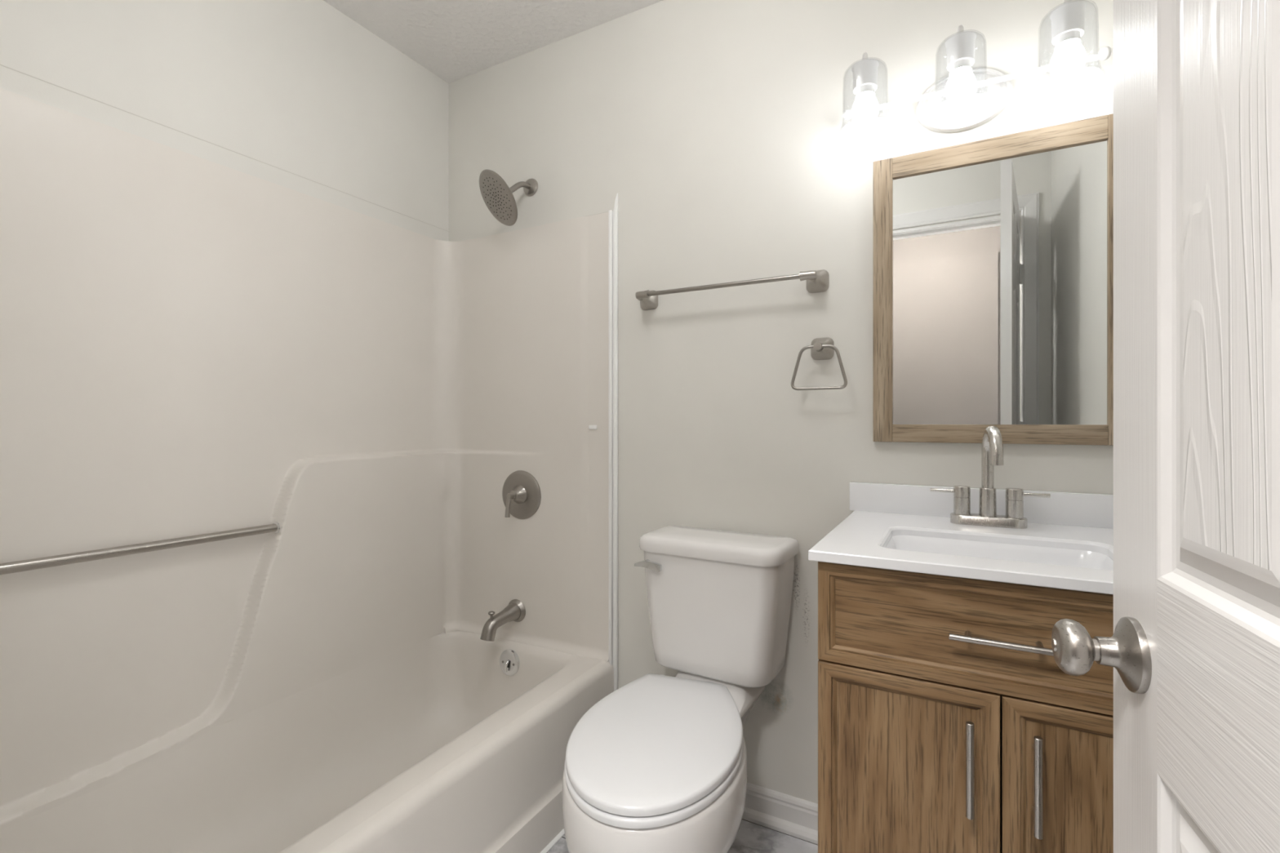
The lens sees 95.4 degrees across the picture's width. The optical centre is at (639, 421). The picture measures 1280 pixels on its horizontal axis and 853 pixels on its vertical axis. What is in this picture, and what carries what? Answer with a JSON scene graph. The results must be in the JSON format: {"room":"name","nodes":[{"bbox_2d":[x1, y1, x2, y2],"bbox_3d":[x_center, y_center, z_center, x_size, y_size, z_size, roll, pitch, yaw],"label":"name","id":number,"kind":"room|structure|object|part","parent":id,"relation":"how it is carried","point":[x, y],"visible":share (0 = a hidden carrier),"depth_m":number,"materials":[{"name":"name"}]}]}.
{"room":"bathroom","nodes":[
{"label":"bathroom","id":0,"kind":"room"},
{"bbox_2d":[0,0,448,231],"bbox_3d":[-1.210,-0.088,1.539,0.120,2.493,1.720,0,0,29],"label":"wall","id":1,"kind":"structure","parent":0,"point":[302,88],"depth_m":1.67,"materials":[{"name":"paint"}]},
{"bbox_2d":[0,64,448,241],"bbox_3d":[-1.127,-0.706,1.562,0.005,0.062,1.600,0,0,29],"label":"trim","id":2,"kind":"structure","parent":1,"relation":"attached to","point":[11,80],"depth_m":1.50,"materials":[{"name":"paint"}]},
{"bbox_2d":[323,0,662,83],"bbox_3d":[-0.203,-1.340,1.057,2.350,0.050,1.840,0,0,29],"label":"ceiling","id":3,"kind":"structure","parent":0,"point":[454,40],"depth_m":1.93,"materials":[{"name":"white paint"}]},
{"bbox_2d":[546,818,817,852],"bbox_3d":[-0.148,1.163,0.240,3.230,0.050,3.220,0,0,29],"label":"floor","id":4,"kind":"structure","parent":0,"point":[751,837],"depth_m":1.57,"materials":[{"name":"tile"}]},
{"bbox_2d":[0,88,617,852],"bbox_3d":[-0.781,0.198,1.376,0.788,1.881,1.594,0,0,29],"label":"bathtub","id":5,"kind":"object","parent":4,"relation":"on","point":[190,344],"visible":0.97,"depth_m":1.58,"materials":[{"name":"white plastic"}]},
{"bbox_2d":[0,521,279,574],"bbox_3d":[-1.253,0.300,1.252,0.033,0.037,0.922,0,0,29],"label":"grab bar","id":6,"kind":"object","parent":5,"relation":"attached to","point":[97,554],"visible":1,"depth_m":1.35,"materials":[{"name":"silver metal"}]},
{"bbox_2d":[0,631,602,852],"bbox_3d":[-0.802,0.935,1.384,0.704,0.311,1.584,0,0,29],"label":"basin","id":7,"kind":"object","parent":5,"relation":"in","point":[305,766],"depth_m":1.58,"materials":[{"name":"white plastic"}]},
{"bbox_2d":[480,599,525,641],"bbox_3d":[-0.478,0.692,2.015,0.082,0.111,0.164,0,0,29],"label":"tub spout","id":8,"kind":"object","parent":5,"relation":"attached to","point":[515,611],"visible":1,"depth_m":2.00,"materials":[{"name":"grey metal"}]},
{"bbox_3d":[-0.506,0.663,1.983,0.023,0.028,0.023,0,0,29],"label":"diverter knob","id":9,"kind":"part","parent":8,"relation":"part of","materials":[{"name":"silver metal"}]},
{"bbox_2d":[499,648,519,675],"bbox_3d":[-0.459,0.842,2.023,0.088,0.088,0.034,0,0,29],"label":"overflow plate","id":10,"kind":"object","parent":5,"relation":"attached to","point":[509,663],"visible":1,"depth_m":2.02,"materials":[{"name":"silver metal"}]},
{"bbox_3d":[-0.462,0.850,2.017,0.012,0.038,0.021,0,0,29],"label":"trip lever","id":11,"kind":"part","parent":10,"relation":"part of","materials":[{"name":"silver metal"}]},
{"bbox_2d":[502,470,541,519],"bbox_3d":[-0.441,0.262,2.042,0.174,0.174,0.080,0,0,29],"label":"shower valve","id":12,"kind":"object","parent":5,"relation":"attached to","point":[521,492],"visible":1,"depth_m":2.05,"materials":[{"name":"grey metal"}]},
{"bbox_3d":[-0.456,0.292,2.020,0.026,0.082,0.017,0,0,-35],"label":"lever","id":13,"kind":"part","parent":12,"relation":"part of","materials":[{"name":"silver metal"}]},
{"bbox_3d":[-0.087,0.225,1.894,0.029,1.824,0.017,0,0,29],"label":"edge trim","id":14,"kind":"part","parent":5,"relation":"part of","materials":[{"name":"white plastic"}]},
{"bbox_2d":[562,525,799,852],"bbox_3d":[0.087,0.727,1.389,0.418,0.819,0.729,0,0,29],"label":"toilet","id":15,"kind":"object","parent":4,"relation":"on","point":[658,764],"visible":1,"depth_m":1.40,"materials":[{"name":"ceramic"}]},
{"bbox_3d":[0.026,0.397,1.605,0.078,0.026,0.033,0,0,29],"label":"flush lever","id":16,"kind":"part","parent":15,"relation":"part of","materials":[{"name":"silver metal"}]},
{"bbox_3d":[0.044,0.725,1.321,0.387,0.020,0.568,0,0,29],"label":"seat","id":17,"kind":"part","parent":15,"relation":"part of","materials":[{"name":"plastic"}]},
{"bbox_3d":[0.044,0.703,1.322,0.383,0.022,0.564,0,0,29],"label":"seat lid","id":18,"kind":"part","parent":15,"relation":"part of","materials":[{"name":"plastic"}]},
{"bbox_3d":[0.045,0.936,1.324,0.401,0.401,0.574,0,0,29],"label":"bowl","id":19,"kind":"part","parent":15,"relation":"part of","materials":[{"name":"ceramic"}]},
{"bbox_3d":[0.209,0.340,1.612,0.418,0.044,0.220,0,0,29],"label":"tank lid","id":20,"kind":"part","parent":15,"relation":"part of","materials":[{"name":"ceramic"}]},
{"bbox_3d":[0.211,0.523,1.615,0.396,0.323,0.204,0,0,29],"label":"tank","id":21,"kind":"part","parent":15,"relation":"part of","materials":[{"name":"ceramic"}]},
{"bbox_2d":[817,561,1113,852],"bbox_3d":[0.699,0.696,1.152,0.578,0.884,0.564,0,0,29],"label":"vanity cabinet","id":22,"kind":"object","parent":4,"relation":"on","point":[949,721],"visible":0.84,"depth_m":0.97,"materials":[{"name":"brown wood"}]},
{"bbox_3d":[0.458,0.737,1.012,0.286,0.587,0.018,0,0,29],"label":"door","id":23,"kind":"part","parent":22,"relation":"part of","materials":[{"name":"brown wood"}]},
{"bbox_2d":[808,481,1113,594],"bbox_3d":[0.699,0.262,1.160,0.617,0.200,0.552,0,0,29],"label":"countertop","id":24,"kind":"structure","parent":22,"relation":"on","point":[1067,541],"depth_m":1.22,"materials":[{"name":"stone"}]},
{"bbox_2d":[930,426,1050,528],"bbox_3d":[0.788,0.122,1.319,0.160,0.225,0.179,0,0,-20],"label":"faucet","id":25,"kind":"object","parent":24,"relation":"on","point":[992,449],"visible":1,"depth_m":1.30,"materials":[{"name":"silver metal"}]},
{"bbox_3d":[0.707,0.162,1.363,0.049,0.008,0.008,0,0,29],"label":"lever","id":26,"kind":"part","parent":25,"relation":"part of","materials":[{"name":"silver metal"}]},
{"bbox_3d":[0.743,0.182,1.343,0.034,0.064,0.034,0,0,29],"label":"handle","id":27,"kind":"part","parent":25,"relation":"part of","materials":[{"name":"silver metal"}]},
{"bbox_3d":[0.769,0.082,1.271,0.025,0.145,0.127,0,0,22],"label":"spout","id":28,"kind":"part","parent":25,"relation":"part of","materials":[{"name":"silver metal"}]},
{"bbox_3d":[0.833,0.182,1.294,0.034,0.064,0.034,0,0,29],"label":"handle","id":29,"kind":"part","parent":25,"relation":"part of","materials":[{"name":"silver metal"}]},
{"bbox_3d":[0.869,0.162,1.274,0.049,0.008,0.008,0,0,29],"label":"lever","id":30,"kind":"part","parent":25,"relation":"part of","materials":[{"name":"silver metal"}]},
{"bbox_2d":[885,535,1113,570],"bbox_3d":[0.672,0.307,1.105,0.384,0.108,0.257,0,0,29],"label":"basin","id":31,"kind":"object","parent":24,"relation":"in","point":[1083,555],"depth_m":1.19,"materials":[{"name":"ceramic"}]},
{"bbox_3d":[0.585,0.349,0.943,0.576,0.180,0.018,0,0,29],"label":"drawer","id":32,"kind":"part","parent":22,"relation":"part of","materials":[{"name":"brown wood"}]},
{"bbox_3d":[0.534,0.559,0.942,0.012,0.152,0.036,0,0,29],"label":"handle","id":33,"kind":"part","parent":22,"relation":"part of","materials":[{"name":"silver metal"}]},
{"bbox_3d":[0.575,0.349,0.920,0.152,0.010,0.035,0,0,29],"label":"handle","id":34,"kind":"part","parent":22,"relation":"part of","materials":[{"name":"silver metal"}]},
{"bbox_3d":[0.614,0.559,0.898,0.012,0.152,0.036,0,0,29],"label":"handle","id":35,"kind":"part","parent":22,"relation":"part of","materials":[{"name":"silver metal"}]},
{"bbox_3d":[0.712,0.737,0.873,0.286,0.587,0.018,0,0,29],"label":"door","id":36,"kind":"part","parent":22,"relation":"part of","materials":[{"name":"brown wood"}]},
{"bbox_2d":[448,0,1113,804],"bbox_3d":[0.209,-0.088,1.812,2.350,2.493,0.120,0,0,29],"label":"wall","id":37,"kind":"structure","parent":0,"point":[714,126],"depth_m":1.68,"materials":[{"name":"paint"}]},
{"bbox_2d":[479,168,537,226],"bbox_3d":[-0.464,-0.769,1.999,0.180,0.187,0.198,0,0,29],"label":"shower fixture","id":38,"kind":"object","parent":37,"relation":"attached to","point":[497,196],"visible":1,"depth_m":1.97,"materials":[{"name":"silver metal"}]},
{"bbox_3d":[-0.430,-0.795,2.016,0.133,0.091,0.032,0,0,-45],"label":"arm","id":39,"kind":"part","parent":38,"relation":"part of","materials":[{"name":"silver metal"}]},
{"bbox_2d":[448,195,617,241],"bbox_3d":[-0.408,-0.706,2.079,0.760,0.061,0.004,0,0,29],"label":"trim","id":40,"kind":"structure","parent":37,"relation":"attached to","point":[604,205],"depth_m":2.05,"materials":[{"name":"paint"}]},
{"bbox_2d":[635,269,829,310],"bbox_3d":[0.239,-0.382,1.682,0.579,0.060,0.078,0,0,29],"label":"towel bar","id":41,"kind":"object","parent":37,"relation":"attached to","point":[817,281],"visible":1,"depth_m":1.61,"materials":[{"name":"silver metal"}]},
{"bbox_2d":[742,782,817,844],"bbox_3d":[0.258,1.093,1.700,0.722,0.091,0.029,0,0,29],"label":"baseboard","id":42,"kind":"structure","parent":37,"relation":"attached to","point":[794,816],"depth_m":1.62,"materials":[{"name":"paint"}]},
{"bbox_2d":[791,337,847,390],"bbox_3d":[0.483,-0.155,1.561,0.146,0.144,0.057,0,0,29],"label":"towel ring","id":43,"kind":"object","parent":37,"relation":"attached to","point":[821,348],"visible":1,"depth_m":1.56,"materials":[{"name":"silver metal"}]},
{"bbox_2d":[839,0,1111,140],"bbox_3d":[0.749,-0.805,1.344,0.548,0.188,0.182,0,0,29],"label":"vanity light","id":44,"kind":"object","parent":37,"relation":"attached to","point":[966,99],"visible":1,"depth_m":1.37,"materials":[{"name":"metal"}]},
{"bbox_2d":[851,52,879,94],"bbox_3d":[0.557,-0.840,1.433,0.062,0.117,0.092,0,0,29],"label":"socket","id":45,"kind":"object","parent":44,"relation":"attached to","point":[864,71],"depth_m":1.40,"materials":[{"name":"metal"}]},
{"bbox_3d":[0.550,-0.789,1.420,0.125,0.156,0.125,0,0,29],"label":"lamp shade","id":46,"kind":"part","parent":44,"relation":"part of","materials":[{"name":"clear glass"}]},
{"bbox_3d":[0.550,-0.759,1.420,0.062,0.076,0.062,0,0,29],"label":"bulb","id":47,"kind":"part","parent":44,"relation":"part of","materials":[{"name":"white glass"}]},
{"bbox_2d":[945,25,976,71],"bbox_3d":[0.736,-0.840,1.336,0.062,0.117,0.092,0,0,29],"label":"socket","id":48,"kind":"object","parent":44,"relation":"attached to","point":[960,46],"depth_m":1.30,"materials":[{"name":"metal"}]},
{"bbox_3d":[0.729,-0.759,1.323,0.062,0.076,0.062,0,0,29],"label":"bulb","id":49,"kind":"part","parent":44,"relation":"part of","materials":[{"name":"white glass"}]},
{"bbox_3d":[0.729,-0.789,1.323,0.125,0.156,0.125,0,0,29],"label":"lamp shade","id":50,"kind":"part","parent":44,"relation":"part of","materials":[{"name":"clear glass"}]},
{"bbox_2d":[1049,0,1086,45],"bbox_3d":[0.909,-0.840,1.241,0.062,0.117,0.092,0,0,29],"label":"socket","id":51,"kind":"object","parent":44,"relation":"attached to","point":[1067,20],"depth_m":1.21,"materials":[{"name":"metal"}]},
{"bbox_3d":[0.902,-0.789,1.228,0.125,0.156,0.125,0,0,29],"label":"lamp shade","id":52,"kind":"part","parent":44,"relation":"part of","materials":[{"name":"clear glass"}]},
{"bbox_3d":[0.902,-0.759,1.228,0.062,0.076,0.062,0,0,29],"label":"bulb","id":53,"kind":"part","parent":44,"relation":"part of","materials":[{"name":"white glass"}]},
{"bbox_2d":[849,481,1113,528],"bbox_3d":[0.827,0.199,1.393,0.617,0.074,0.019,0,0,29],"label":"backsplash","id":54,"kind":"structure","parent":37,"relation":"attached to","point":[1064,508],"depth_m":1.39,"materials":[{"name":"stone"}]},
{"bbox_2d":[873,113,1113,445],"bbox_3d":[0.839,-0.309,1.387,0.528,0.725,0.019,0,0,29],"label":"wall mirror","id":55,"kind":"object","parent":37,"relation":"attached to","point":[993,257],"visible":0.87,"depth_m":1.38,"materials":[{"name":"brown wood"}]},
{"bbox_3d":[0.628,-0.309,1.503,0.046,0.725,0.019,0,0,29],"label":"frame","id":56,"kind":"part","parent":55,"relation":"part of","materials":[{"name":"wood"}]},
{"bbox_3d":[0.839,-0.646,1.387,0.436,0.052,0.019,0,0,29],"label":"frame rail","id":57,"kind":"part","parent":55,"relation":"part of","materials":[{"name":"wood"}]},
{"bbox_3d":[0.839,0.030,1.387,0.436,0.045,0.019,0,0,29],"label":"frame rail","id":58,"kind":"part","parent":55,"relation":"part of","materials":[{"name":"wood"}]},
{"bbox_3d":[1.050,-0.309,1.271,0.046,0.725,0.019,0,0,29],"label":"frame","id":59,"kind":"part","parent":55,"relation":"part of","materials":[{"name":"wood"}]},
{"bbox_3d":[-0.615,-0.089,0.302,2.110,2.493,0.120,0,0,29],"label":"wall","id":60,"kind":"structure","parent":0,"visible":0},
{"bbox_2d":[1051,0,1279,852],"bbox_3d":[0.338,0.087,0.261,0.162,2.075,0.699,0,0,26],"label":"door","id":61,"kind":"structure","parent":60,"relation":"in","point":[1193,651],"depth_m":0.43,"materials":[{"name":"white paint"}]},
{"bbox_3d":[0.410,0.213,0.546,0.038,0.051,0.050,0,0,29],"label":"knob","id":62,"kind":"part","parent":61,"relation":"part of","materials":[{"name":"silver metal"}]}
]}

